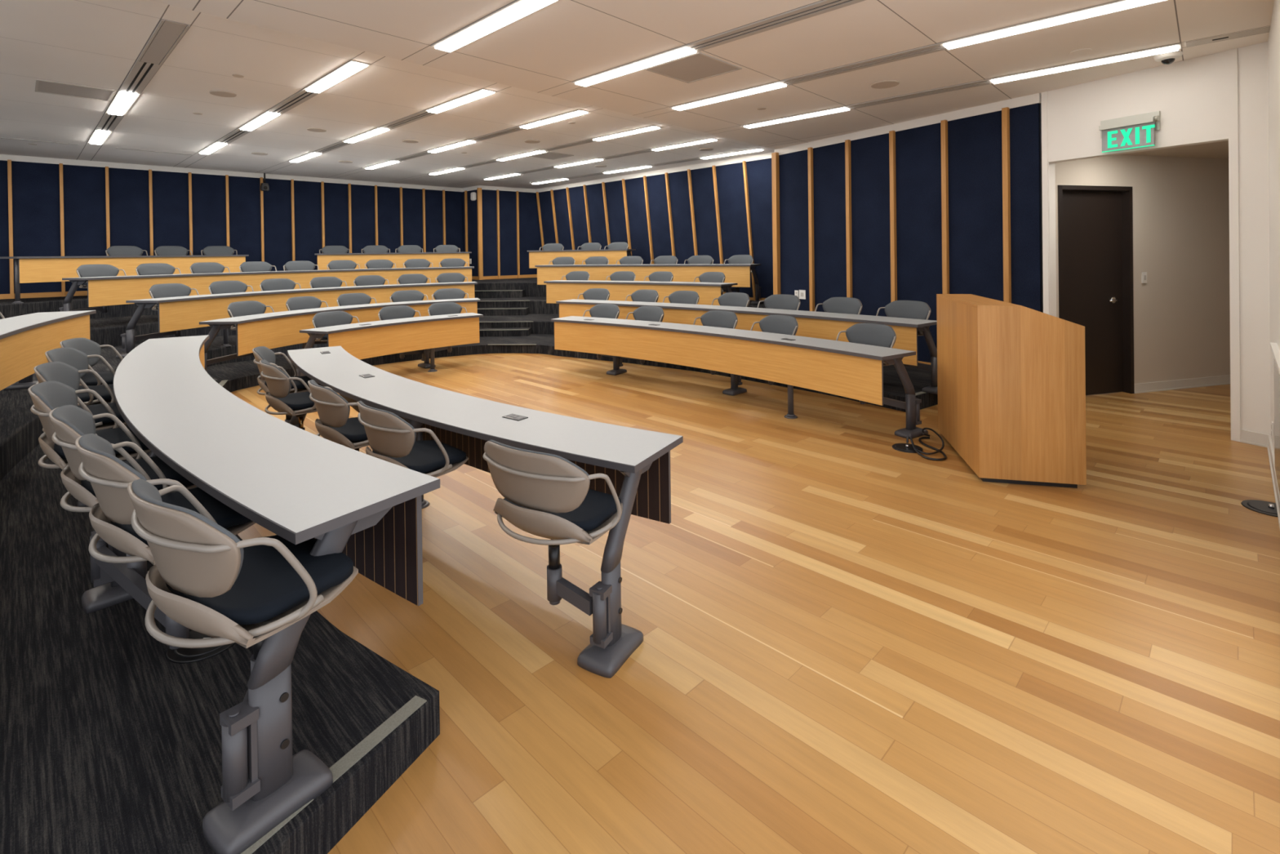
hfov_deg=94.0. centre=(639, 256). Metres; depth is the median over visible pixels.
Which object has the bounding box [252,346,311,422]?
swivel chair
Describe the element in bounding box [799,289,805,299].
wall plate
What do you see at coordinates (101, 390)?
seat cushion
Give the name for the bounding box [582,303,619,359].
swivel chair
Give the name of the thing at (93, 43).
ceiling
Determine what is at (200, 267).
swivel chair
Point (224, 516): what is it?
seat cushion
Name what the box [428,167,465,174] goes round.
recessed light
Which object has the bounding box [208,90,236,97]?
ceiling speaker
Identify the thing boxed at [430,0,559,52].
recessed light
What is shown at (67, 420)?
cushion
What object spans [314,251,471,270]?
curved desk
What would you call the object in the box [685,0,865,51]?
ceiling vent
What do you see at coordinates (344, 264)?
swivel chair
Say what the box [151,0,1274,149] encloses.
ceiling
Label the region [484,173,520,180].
recessed light
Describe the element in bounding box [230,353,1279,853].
floor
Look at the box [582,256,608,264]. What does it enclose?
swivel chair
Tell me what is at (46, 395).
cushion
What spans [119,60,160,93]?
ceiling vent
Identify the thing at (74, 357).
cushion
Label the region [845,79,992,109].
ceiling vent
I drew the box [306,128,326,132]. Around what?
ceiling speaker
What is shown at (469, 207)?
wall
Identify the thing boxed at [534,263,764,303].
curved desk
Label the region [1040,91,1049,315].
trim
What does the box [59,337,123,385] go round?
swivel chair
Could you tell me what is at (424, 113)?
ceiling vent
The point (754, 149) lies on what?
recessed light
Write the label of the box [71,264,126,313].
swivel chair
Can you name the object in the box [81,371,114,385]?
seat cushion
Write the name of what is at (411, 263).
swivel chair
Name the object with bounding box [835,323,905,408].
swivel chair
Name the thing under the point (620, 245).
swivel chair
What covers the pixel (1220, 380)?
baseboard
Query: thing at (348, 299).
swivel chair
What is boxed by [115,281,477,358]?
curved desk
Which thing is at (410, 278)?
swivel chair
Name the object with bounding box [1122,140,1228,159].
ceiling
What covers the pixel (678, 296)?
swivel chair
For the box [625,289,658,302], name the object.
swivel chair
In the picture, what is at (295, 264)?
swivel chair
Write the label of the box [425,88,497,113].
recessed light
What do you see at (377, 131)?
recessed light
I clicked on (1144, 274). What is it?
light switch
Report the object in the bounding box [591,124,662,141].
recessed light
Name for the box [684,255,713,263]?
swivel chair
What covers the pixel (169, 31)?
panel
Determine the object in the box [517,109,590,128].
recessed light
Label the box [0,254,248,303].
curved desk
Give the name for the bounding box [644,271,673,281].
swivel chair
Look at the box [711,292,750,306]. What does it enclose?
swivel chair
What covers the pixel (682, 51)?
recessed light
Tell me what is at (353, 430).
seat cushion
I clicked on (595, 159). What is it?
recessed light
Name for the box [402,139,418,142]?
ceiling speaker
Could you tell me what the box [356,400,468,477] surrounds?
swivel chair
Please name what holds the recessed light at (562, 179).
in the ceiling at (93, 43)
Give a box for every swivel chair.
[27,380,151,469]
[33,361,126,431]
[44,346,115,405]
[48,404,196,579]
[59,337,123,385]
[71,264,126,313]
[75,433,256,649]
[105,245,147,255]
[127,478,358,701]
[134,283,199,341]
[135,262,181,275]
[154,245,192,255]
[189,262,230,273]
[200,245,237,254]
[207,300,274,364]
[208,280,253,326]
[239,261,276,271]
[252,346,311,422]
[259,278,301,291]
[259,360,316,430]
[283,260,319,271]
[285,296,328,347]
[307,379,369,451]
[309,276,346,288]
[311,311,359,341]
[319,245,349,253]
[326,259,359,269]
[336,293,377,306]
[353,275,389,285]
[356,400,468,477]
[361,244,390,253]
[364,259,395,268]
[377,305,422,359]
[389,289,428,302]
[395,244,422,252]
[396,273,431,284]
[403,258,432,267]
[427,302,466,352]
[431,288,468,299]
[433,244,460,252]
[435,272,467,282]
[439,257,467,266]
[482,440,622,615]
[539,243,564,250]
[548,257,574,264]
[561,271,589,279]
[577,242,601,249]
[577,288,609,300]
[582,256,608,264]
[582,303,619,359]
[604,241,628,248]
[605,271,635,280]
[616,256,643,264]
[621,306,664,364]
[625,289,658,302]
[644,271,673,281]
[649,255,677,264]
[662,290,699,304]
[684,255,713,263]
[693,271,725,293]
[693,310,737,374]
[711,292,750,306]
[722,254,753,292]
[741,315,798,385]
[757,293,800,310]
[814,297,862,314]
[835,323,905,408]
[875,300,930,370]
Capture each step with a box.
[474,289,524,297]
[477,306,528,315]
[479,327,531,336]
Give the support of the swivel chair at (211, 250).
attached to the curved desk at (27, 268)
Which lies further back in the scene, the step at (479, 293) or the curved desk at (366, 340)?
the step at (479, 293)
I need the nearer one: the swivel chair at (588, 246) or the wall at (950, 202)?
the wall at (950, 202)
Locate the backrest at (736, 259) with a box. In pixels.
[728,254,752,263]
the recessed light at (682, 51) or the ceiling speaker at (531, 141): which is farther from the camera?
the ceiling speaker at (531, 141)
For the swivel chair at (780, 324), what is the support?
attached to the curved desk at (855, 371)
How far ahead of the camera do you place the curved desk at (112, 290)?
9.68 m
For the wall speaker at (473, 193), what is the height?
0.210 m
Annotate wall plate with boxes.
[794,290,798,297]
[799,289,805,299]
[1271,420,1273,439]
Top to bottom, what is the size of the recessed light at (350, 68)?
0.026 m
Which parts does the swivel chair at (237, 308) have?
swing arm, arm frame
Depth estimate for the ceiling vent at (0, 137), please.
9.03 m
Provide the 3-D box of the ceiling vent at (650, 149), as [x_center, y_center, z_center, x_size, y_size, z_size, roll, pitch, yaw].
[-0.251,-1.889,10.997,1.363,0.013,0.176,0,0,44]
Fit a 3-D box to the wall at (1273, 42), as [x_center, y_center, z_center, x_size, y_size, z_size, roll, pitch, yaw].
[3.905,-0.124,3.561,0.120,3.300,3.300,0,0,45]
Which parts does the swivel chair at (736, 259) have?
swing arm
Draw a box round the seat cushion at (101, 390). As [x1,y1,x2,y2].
[76,383,113,403]
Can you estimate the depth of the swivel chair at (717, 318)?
7.13 m
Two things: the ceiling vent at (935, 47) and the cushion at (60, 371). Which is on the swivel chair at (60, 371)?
the cushion at (60, 371)
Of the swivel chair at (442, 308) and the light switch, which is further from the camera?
the swivel chair at (442, 308)
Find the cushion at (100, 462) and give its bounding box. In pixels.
[79,433,146,480]
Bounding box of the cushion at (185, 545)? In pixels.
[132,478,244,582]
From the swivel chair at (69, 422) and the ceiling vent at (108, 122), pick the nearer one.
the swivel chair at (69, 422)
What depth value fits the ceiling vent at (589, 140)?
9.96 m
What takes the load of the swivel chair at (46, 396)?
attached to the curved desk at (300, 485)
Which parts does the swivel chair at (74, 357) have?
arm frame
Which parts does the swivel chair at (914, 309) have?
arm frame, swing arm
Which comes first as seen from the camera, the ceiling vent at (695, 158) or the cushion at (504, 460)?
the cushion at (504, 460)
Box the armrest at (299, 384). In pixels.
[265,375,311,389]
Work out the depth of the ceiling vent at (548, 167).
12.85 m
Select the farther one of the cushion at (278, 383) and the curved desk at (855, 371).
the curved desk at (855, 371)
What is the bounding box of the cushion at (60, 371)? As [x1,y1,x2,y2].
[35,361,79,390]
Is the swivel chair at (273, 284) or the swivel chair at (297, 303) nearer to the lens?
the swivel chair at (297, 303)
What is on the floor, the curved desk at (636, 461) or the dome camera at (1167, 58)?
the curved desk at (636, 461)
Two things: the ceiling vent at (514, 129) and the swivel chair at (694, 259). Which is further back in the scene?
the swivel chair at (694, 259)
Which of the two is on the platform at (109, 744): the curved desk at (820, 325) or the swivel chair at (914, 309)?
the curved desk at (820, 325)
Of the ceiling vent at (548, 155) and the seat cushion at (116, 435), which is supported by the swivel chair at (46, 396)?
the seat cushion at (116, 435)
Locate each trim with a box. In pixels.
[479,320,533,322]
[488,344,536,345]
[489,300,529,301]
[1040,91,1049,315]
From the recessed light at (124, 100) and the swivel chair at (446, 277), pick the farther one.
the swivel chair at (446, 277)
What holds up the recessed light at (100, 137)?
in the ceiling at (93, 43)
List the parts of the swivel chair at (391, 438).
arm frame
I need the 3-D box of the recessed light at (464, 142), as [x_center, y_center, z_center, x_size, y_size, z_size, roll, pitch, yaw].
[-3.156,-1.838,9.942,1.376,0.026,0.178,0,0,44]
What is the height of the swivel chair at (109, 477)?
0.730 m
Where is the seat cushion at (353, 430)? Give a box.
[322,417,368,440]
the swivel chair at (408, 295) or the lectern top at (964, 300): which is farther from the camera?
the swivel chair at (408, 295)
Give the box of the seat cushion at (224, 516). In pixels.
[110,487,251,546]
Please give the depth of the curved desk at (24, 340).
4.95 m
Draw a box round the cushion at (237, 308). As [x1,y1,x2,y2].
[227,300,266,317]
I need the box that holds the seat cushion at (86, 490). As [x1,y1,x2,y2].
[80,456,193,497]
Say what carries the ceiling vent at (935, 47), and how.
in the ceiling at (562, 42)
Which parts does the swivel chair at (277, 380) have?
arm frame, seat mount, lift rod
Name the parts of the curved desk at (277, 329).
support post, modesty panel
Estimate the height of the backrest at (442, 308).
0.226 m
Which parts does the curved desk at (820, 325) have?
modesty panel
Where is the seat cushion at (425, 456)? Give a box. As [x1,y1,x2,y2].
[372,440,466,473]
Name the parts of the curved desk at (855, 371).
modesty panel, support post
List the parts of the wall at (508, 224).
corner post, fabric panel, fabric panel, rail, fabric panel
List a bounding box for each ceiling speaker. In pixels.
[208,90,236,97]
[251,151,267,155]
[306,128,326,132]
[338,160,352,163]
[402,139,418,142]
[524,139,540,143]
[595,164,606,167]
[699,147,713,151]
[871,80,899,88]
[1069,48,1092,54]
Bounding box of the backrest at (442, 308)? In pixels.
[428,302,462,315]
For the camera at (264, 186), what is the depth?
12.74 m
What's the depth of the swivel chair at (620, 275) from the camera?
11.06 m
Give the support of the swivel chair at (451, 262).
attached to the curved desk at (112, 290)
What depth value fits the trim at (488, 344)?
9.69 m
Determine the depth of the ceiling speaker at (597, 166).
12.36 m
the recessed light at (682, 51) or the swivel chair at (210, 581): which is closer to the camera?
the swivel chair at (210, 581)
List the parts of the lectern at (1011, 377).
panel, panel, panel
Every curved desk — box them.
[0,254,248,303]
[0,310,96,391]
[58,266,474,311]
[77,334,439,853]
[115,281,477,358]
[199,297,480,382]
[287,346,683,678]
[294,312,483,391]
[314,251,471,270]
[527,248,635,268]
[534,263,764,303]
[543,280,737,305]
[551,315,928,439]
[555,298,937,394]
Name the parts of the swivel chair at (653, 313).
swing arm, arm frame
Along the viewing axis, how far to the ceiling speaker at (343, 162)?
11.37 m
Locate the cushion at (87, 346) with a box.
[62,337,101,366]
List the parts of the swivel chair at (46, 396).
arm frame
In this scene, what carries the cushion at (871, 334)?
on the swivel chair at (871, 334)
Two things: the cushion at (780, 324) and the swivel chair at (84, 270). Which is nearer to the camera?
the cushion at (780, 324)
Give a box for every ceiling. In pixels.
[0,0,773,189]
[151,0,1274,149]
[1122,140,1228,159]
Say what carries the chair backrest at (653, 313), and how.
on the swivel chair at (653, 313)
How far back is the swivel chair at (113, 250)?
10.90 m
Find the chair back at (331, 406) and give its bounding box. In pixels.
[309,379,350,422]
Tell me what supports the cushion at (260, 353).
on the swivel chair at (260, 353)
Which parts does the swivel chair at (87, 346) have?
arm frame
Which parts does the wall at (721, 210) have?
fabric panel, fabric panel, fabric panel, fabric panel, fabric panel, fabric panel, fabric panel, fabric panel, fabric panel, fabric panel, rail, fabric panel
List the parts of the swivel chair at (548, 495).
arm frame, swing arm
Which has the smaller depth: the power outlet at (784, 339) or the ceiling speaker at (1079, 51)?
the ceiling speaker at (1079, 51)
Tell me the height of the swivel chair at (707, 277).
0.730 m
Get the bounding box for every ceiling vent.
[0,137,78,145]
[35,79,115,101]
[95,112,124,131]
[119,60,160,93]
[215,128,252,143]
[266,88,319,114]
[312,141,351,153]
[378,110,435,129]
[391,151,433,161]
[458,159,500,168]
[467,126,525,141]
[515,166,558,173]
[528,151,573,159]
[538,138,597,151]
[564,172,606,178]
[598,148,654,159]
[644,52,742,83]
[647,157,702,166]
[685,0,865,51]
[780,43,946,84]
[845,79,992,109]
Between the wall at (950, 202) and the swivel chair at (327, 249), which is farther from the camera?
the swivel chair at (327, 249)
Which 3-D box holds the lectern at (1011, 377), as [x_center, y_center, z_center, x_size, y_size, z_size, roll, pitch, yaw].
[2.755,0.929,4.549,0.638,1.214,1.128,-1,0,14]
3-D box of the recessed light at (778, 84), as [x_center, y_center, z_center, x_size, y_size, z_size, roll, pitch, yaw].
[0.878,-1.640,6.121,1.362,0.026,0.178,0,0,44]
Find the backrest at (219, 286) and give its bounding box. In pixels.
[208,280,247,293]
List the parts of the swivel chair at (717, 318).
arm frame, swing arm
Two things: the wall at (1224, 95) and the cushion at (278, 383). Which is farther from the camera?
the wall at (1224, 95)
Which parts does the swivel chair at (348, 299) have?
arm frame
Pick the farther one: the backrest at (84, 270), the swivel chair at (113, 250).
the swivel chair at (113, 250)
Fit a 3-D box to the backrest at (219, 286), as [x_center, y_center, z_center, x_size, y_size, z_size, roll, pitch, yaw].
[-6.195,0.470,8.947,0.118,0.226,0.523,-1,0,29]
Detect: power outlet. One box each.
[320,351,330,354]
[359,373,374,377]
[502,413,528,421]
[781,337,794,340]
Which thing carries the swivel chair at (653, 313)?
attached to the curved desk at (855, 371)
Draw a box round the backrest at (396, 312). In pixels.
[378,305,415,319]
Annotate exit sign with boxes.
[1098,111,1160,152]
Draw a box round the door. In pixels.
[1057,185,1134,395]
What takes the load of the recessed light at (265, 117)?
in the ceiling at (93, 43)
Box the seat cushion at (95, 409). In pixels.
[77,402,124,422]
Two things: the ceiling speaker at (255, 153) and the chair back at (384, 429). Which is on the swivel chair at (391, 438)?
the chair back at (384, 429)
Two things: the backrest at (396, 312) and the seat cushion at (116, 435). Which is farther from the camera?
the backrest at (396, 312)
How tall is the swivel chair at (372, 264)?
0.730 m
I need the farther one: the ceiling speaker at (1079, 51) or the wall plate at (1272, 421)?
the ceiling speaker at (1079, 51)
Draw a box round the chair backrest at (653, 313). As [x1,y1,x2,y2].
[632,306,663,321]
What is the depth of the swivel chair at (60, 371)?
3.31 m
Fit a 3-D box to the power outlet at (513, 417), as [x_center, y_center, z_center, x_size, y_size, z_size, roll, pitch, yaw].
[-0.661,0.848,3.157,0.124,0.006,0.070,-1,0,36]
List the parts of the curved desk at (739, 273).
modesty panel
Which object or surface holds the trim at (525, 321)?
attached to the platform at (20, 429)
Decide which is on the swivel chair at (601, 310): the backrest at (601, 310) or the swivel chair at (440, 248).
the backrest at (601, 310)
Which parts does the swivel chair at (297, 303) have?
arm frame, swing arm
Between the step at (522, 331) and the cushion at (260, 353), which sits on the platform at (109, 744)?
the step at (522, 331)
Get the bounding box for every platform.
[0,277,546,319]
[0,313,559,480]
[0,333,937,853]
[89,296,766,347]
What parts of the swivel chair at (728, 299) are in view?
arm frame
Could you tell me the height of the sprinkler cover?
0.008 m
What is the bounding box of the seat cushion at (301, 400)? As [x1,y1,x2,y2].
[273,391,314,408]
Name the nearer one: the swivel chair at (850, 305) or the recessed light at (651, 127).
the swivel chair at (850, 305)
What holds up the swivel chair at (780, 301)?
attached to the curved desk at (820, 325)
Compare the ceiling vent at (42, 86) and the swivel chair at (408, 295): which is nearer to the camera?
the ceiling vent at (42, 86)
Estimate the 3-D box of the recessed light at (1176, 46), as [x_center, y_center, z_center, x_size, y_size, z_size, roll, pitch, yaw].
[3.826,-1.674,5.219,1.346,0.026,0.178,0,0,44]
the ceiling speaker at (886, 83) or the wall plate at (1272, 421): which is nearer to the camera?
the wall plate at (1272, 421)
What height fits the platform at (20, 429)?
0.350 m
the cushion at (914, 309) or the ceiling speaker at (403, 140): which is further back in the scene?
the ceiling speaker at (403, 140)
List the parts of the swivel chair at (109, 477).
arm frame, swing arm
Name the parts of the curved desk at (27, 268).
support post, modesty panel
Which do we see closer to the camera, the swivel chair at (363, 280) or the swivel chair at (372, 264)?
the swivel chair at (363, 280)
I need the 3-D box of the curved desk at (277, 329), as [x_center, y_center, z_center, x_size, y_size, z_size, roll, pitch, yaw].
[-4.116,1.091,8.611,1.189,0.735,4.090,-1,0,35]
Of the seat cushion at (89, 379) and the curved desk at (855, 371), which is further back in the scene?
the curved desk at (855, 371)
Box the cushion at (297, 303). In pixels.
[286,296,321,310]
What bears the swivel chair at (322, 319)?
attached to the curved desk at (366, 340)
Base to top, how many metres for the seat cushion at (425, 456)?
0.066 m
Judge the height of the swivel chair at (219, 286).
0.730 m
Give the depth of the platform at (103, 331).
9.54 m
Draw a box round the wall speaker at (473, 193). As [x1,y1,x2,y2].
[471,191,475,200]
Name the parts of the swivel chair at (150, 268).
arm frame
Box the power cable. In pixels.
[906,427,946,460]
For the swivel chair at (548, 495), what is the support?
attached to the curved desk at (636, 461)
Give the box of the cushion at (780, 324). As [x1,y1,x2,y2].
[759,315,797,335]
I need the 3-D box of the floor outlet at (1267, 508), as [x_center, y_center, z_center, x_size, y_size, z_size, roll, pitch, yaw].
[3.821,1.512,3.609,0.260,0.030,0.260,-1,0,0]
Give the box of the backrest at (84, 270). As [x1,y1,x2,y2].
[76,264,119,277]
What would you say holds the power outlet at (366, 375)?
attached to the curved desk at (636, 461)
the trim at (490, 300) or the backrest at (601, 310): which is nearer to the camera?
the backrest at (601, 310)
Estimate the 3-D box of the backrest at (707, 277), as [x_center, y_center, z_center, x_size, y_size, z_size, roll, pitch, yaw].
[1.232,0.364,10.017,0.523,0.226,0.118,0,0,42]
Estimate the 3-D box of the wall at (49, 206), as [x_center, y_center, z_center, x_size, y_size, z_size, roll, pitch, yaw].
[-9.882,-0.384,11.169,14.561,2.760,0.205,-1,0,-45]
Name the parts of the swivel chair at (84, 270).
swing arm, arm frame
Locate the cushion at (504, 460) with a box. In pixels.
[488,440,588,475]
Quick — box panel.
[137,18,190,65]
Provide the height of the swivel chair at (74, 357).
0.730 m
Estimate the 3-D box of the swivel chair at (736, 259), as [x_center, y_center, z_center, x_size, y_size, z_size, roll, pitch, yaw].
[1.806,0.325,11.238,0.682,0.730,0.460,-1,0,37]
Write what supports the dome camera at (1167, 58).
attached to the ceiling at (562, 42)
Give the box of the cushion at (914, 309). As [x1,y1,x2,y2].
[884,300,929,319]
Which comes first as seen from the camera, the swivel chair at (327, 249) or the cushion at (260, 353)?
the cushion at (260, 353)
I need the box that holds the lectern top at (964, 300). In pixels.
[937,293,1018,307]
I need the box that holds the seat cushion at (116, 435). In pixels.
[53,426,148,459]
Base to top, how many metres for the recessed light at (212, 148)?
0.026 m
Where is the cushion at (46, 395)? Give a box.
[31,380,77,410]
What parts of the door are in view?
lever handle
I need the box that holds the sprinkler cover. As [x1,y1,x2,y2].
[231,74,244,77]
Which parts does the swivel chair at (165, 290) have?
swing arm, arm frame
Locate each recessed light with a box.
[87,129,111,144]
[105,89,140,115]
[197,142,228,154]
[238,111,281,130]
[288,151,322,162]
[302,59,370,93]
[342,127,391,142]
[364,160,399,168]
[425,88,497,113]
[426,139,477,152]
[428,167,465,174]
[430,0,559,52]
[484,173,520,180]
[495,150,546,160]
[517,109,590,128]
[530,177,568,184]
[553,158,604,168]
[571,44,699,86]
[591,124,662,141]
[602,165,651,173]
[650,137,718,151]
[669,80,789,111]
[699,148,764,159]
[741,106,851,128]
[939,0,1164,49]
[987,42,1181,84]
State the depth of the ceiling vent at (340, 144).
9.86 m
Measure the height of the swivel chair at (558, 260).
0.730 m
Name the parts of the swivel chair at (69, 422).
arm frame, swing arm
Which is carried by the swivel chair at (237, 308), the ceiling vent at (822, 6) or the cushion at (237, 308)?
the cushion at (237, 308)
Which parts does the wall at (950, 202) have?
corner post, fabric panel, fabric panel, fabric panel, fabric panel, rail, fabric panel, fabric panel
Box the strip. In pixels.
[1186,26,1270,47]
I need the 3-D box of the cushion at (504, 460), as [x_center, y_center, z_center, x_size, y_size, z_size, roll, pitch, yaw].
[-0.424,0.808,2.218,0.523,0.226,0.118,-1,0,34]
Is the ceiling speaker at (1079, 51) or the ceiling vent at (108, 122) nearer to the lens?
the ceiling speaker at (1079, 51)
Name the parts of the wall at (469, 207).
fabric panel, fabric panel, rail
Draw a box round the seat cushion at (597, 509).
[502,488,621,530]
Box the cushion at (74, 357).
[47,346,88,377]
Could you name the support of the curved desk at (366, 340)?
on the floor
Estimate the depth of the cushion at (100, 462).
1.75 m
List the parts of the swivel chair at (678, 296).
arm frame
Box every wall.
[0,154,462,299]
[462,185,479,279]
[476,185,542,279]
[535,151,773,300]
[771,93,1043,364]
[1047,41,1271,441]
[1054,154,1230,383]
[1267,0,1279,452]
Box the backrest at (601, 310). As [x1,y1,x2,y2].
[589,303,619,318]
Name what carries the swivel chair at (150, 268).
attached to the curved desk at (112, 290)
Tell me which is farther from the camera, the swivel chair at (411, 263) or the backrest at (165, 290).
the swivel chair at (411, 263)
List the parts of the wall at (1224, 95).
jamb casing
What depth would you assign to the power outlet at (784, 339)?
5.81 m
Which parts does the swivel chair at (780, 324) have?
swing arm, arm frame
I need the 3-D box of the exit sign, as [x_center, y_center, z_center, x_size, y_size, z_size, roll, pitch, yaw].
[4.478,-1.141,5.470,0.075,0.305,0.453,-1,0,-29]
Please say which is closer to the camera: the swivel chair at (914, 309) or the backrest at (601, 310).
the swivel chair at (914, 309)
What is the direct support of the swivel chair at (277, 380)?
attached to the curved desk at (636, 461)
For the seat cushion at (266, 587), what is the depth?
1.53 m
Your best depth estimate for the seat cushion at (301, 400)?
4.04 m
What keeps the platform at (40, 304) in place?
on the platform at (103, 331)
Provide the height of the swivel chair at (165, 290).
0.730 m
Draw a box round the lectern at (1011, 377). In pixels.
[936,293,1086,488]
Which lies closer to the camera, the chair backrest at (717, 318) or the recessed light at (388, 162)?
the chair backrest at (717, 318)
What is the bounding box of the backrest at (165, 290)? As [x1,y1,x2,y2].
[149,283,191,297]
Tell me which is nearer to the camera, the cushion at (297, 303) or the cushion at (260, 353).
the cushion at (260, 353)
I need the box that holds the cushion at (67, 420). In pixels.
[52,404,95,435]
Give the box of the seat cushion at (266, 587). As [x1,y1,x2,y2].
[165,534,353,624]
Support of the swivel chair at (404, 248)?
attached to the curved desk at (398, 258)
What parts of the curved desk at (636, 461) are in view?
support post, modesty panel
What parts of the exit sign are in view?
acrylic panel, plate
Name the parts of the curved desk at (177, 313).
support post, modesty panel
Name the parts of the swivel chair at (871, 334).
arm frame, swing arm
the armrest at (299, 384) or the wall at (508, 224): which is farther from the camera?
the wall at (508, 224)
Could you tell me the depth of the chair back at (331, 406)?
3.24 m
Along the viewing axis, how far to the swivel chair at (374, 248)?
13.63 m
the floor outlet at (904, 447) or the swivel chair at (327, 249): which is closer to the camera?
the floor outlet at (904, 447)
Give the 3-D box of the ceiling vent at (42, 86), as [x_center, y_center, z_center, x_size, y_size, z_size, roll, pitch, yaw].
[-6.066,-1.784,6.407,0.600,0.012,0.600,0,0,44]
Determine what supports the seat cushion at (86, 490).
on the swivel chair at (69, 422)
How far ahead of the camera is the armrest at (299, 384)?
4.69 m
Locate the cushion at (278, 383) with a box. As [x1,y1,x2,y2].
[261,360,290,395]
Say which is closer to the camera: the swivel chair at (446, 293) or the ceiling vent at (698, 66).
the ceiling vent at (698, 66)
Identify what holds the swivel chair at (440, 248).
attached to the curved desk at (398, 258)
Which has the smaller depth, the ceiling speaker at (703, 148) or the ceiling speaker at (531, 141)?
the ceiling speaker at (531, 141)
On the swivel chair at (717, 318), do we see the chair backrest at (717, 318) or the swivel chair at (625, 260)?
the chair backrest at (717, 318)
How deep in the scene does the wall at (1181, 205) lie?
6.68 m
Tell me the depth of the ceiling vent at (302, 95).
6.95 m
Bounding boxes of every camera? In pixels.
[260,173,269,191]
[1153,51,1182,64]
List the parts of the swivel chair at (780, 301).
arm frame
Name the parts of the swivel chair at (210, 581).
arm frame, swing arm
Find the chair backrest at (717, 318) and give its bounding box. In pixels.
[700,310,737,328]
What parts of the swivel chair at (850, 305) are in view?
arm frame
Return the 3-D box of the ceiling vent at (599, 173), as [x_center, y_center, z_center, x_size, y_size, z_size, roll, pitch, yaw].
[-1.276,-1.893,13.892,1.361,0.013,0.176,0,0,44]
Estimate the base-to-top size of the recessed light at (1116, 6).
0.026 m
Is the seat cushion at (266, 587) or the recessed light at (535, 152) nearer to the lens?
the seat cushion at (266, 587)
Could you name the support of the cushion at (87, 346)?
on the swivel chair at (87, 346)
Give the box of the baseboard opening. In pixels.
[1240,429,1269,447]
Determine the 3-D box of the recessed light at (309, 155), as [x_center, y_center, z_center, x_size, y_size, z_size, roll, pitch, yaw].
[-6.073,-1.804,10.815,1.318,0.026,0.178,0,0,44]
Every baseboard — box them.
[1133,374,1230,393]
[1266,435,1279,528]
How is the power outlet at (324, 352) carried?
attached to the curved desk at (636, 461)
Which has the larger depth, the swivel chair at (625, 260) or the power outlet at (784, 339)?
the swivel chair at (625, 260)
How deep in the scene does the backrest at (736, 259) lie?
11.35 m
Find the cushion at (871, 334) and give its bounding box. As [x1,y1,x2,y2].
[845,323,895,347]
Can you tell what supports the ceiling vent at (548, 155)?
in the ceiling at (93, 43)
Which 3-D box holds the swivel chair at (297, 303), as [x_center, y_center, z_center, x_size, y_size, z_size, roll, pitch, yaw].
[-4.709,0.935,8.545,0.456,0.730,0.644,-1,0,27]
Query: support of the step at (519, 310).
on the platform at (20, 429)
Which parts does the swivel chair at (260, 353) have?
arm frame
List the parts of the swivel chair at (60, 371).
arm frame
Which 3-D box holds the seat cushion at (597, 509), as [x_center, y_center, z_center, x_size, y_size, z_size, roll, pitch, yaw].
[-0.310,0.982,2.384,0.451,0.066,0.370,-1,0,34]
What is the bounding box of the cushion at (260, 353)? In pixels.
[253,346,275,364]
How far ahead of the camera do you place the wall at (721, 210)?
12.87 m
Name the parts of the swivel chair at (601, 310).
arm frame, swing arm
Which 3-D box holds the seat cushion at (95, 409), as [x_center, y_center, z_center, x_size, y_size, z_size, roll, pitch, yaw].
[-3.007,0.868,3.343,0.370,0.066,0.451,-1,0,-33]
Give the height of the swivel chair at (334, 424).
0.730 m
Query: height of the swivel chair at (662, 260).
0.730 m
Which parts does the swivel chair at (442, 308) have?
swing arm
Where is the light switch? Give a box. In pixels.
[1141,271,1146,283]
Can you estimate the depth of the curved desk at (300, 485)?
1.94 m
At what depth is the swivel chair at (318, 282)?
10.22 m
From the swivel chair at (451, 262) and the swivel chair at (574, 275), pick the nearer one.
the swivel chair at (574, 275)
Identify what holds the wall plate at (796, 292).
attached to the wall at (950, 202)
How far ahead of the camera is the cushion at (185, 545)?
1.36 m
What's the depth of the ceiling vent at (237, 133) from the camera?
8.86 m
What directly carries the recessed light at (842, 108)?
in the ceiling at (562, 42)
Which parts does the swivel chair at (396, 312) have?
arm frame, swing arm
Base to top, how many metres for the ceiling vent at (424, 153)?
0.013 m
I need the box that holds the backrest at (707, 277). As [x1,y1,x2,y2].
[698,271,724,282]
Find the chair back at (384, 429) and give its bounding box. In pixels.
[358,400,416,449]
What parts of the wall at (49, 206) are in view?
fabric panel, fabric panel, rail, fabric panel, fabric panel, fabric panel, fabric panel, fabric panel, fabric panel, fabric panel, fabric panel, fabric panel, fabric panel, fabric panel, fabric panel, fabric panel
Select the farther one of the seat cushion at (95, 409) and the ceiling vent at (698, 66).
the ceiling vent at (698, 66)
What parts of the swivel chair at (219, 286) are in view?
arm frame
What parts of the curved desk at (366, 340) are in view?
modesty panel, support post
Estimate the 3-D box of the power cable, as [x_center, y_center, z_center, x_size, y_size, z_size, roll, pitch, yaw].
[2.299,1.492,4.815,0.278,0.094,0.617,-1,0,22]
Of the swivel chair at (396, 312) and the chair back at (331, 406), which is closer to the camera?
the chair back at (331, 406)
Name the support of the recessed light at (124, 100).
in the ceiling at (93, 43)

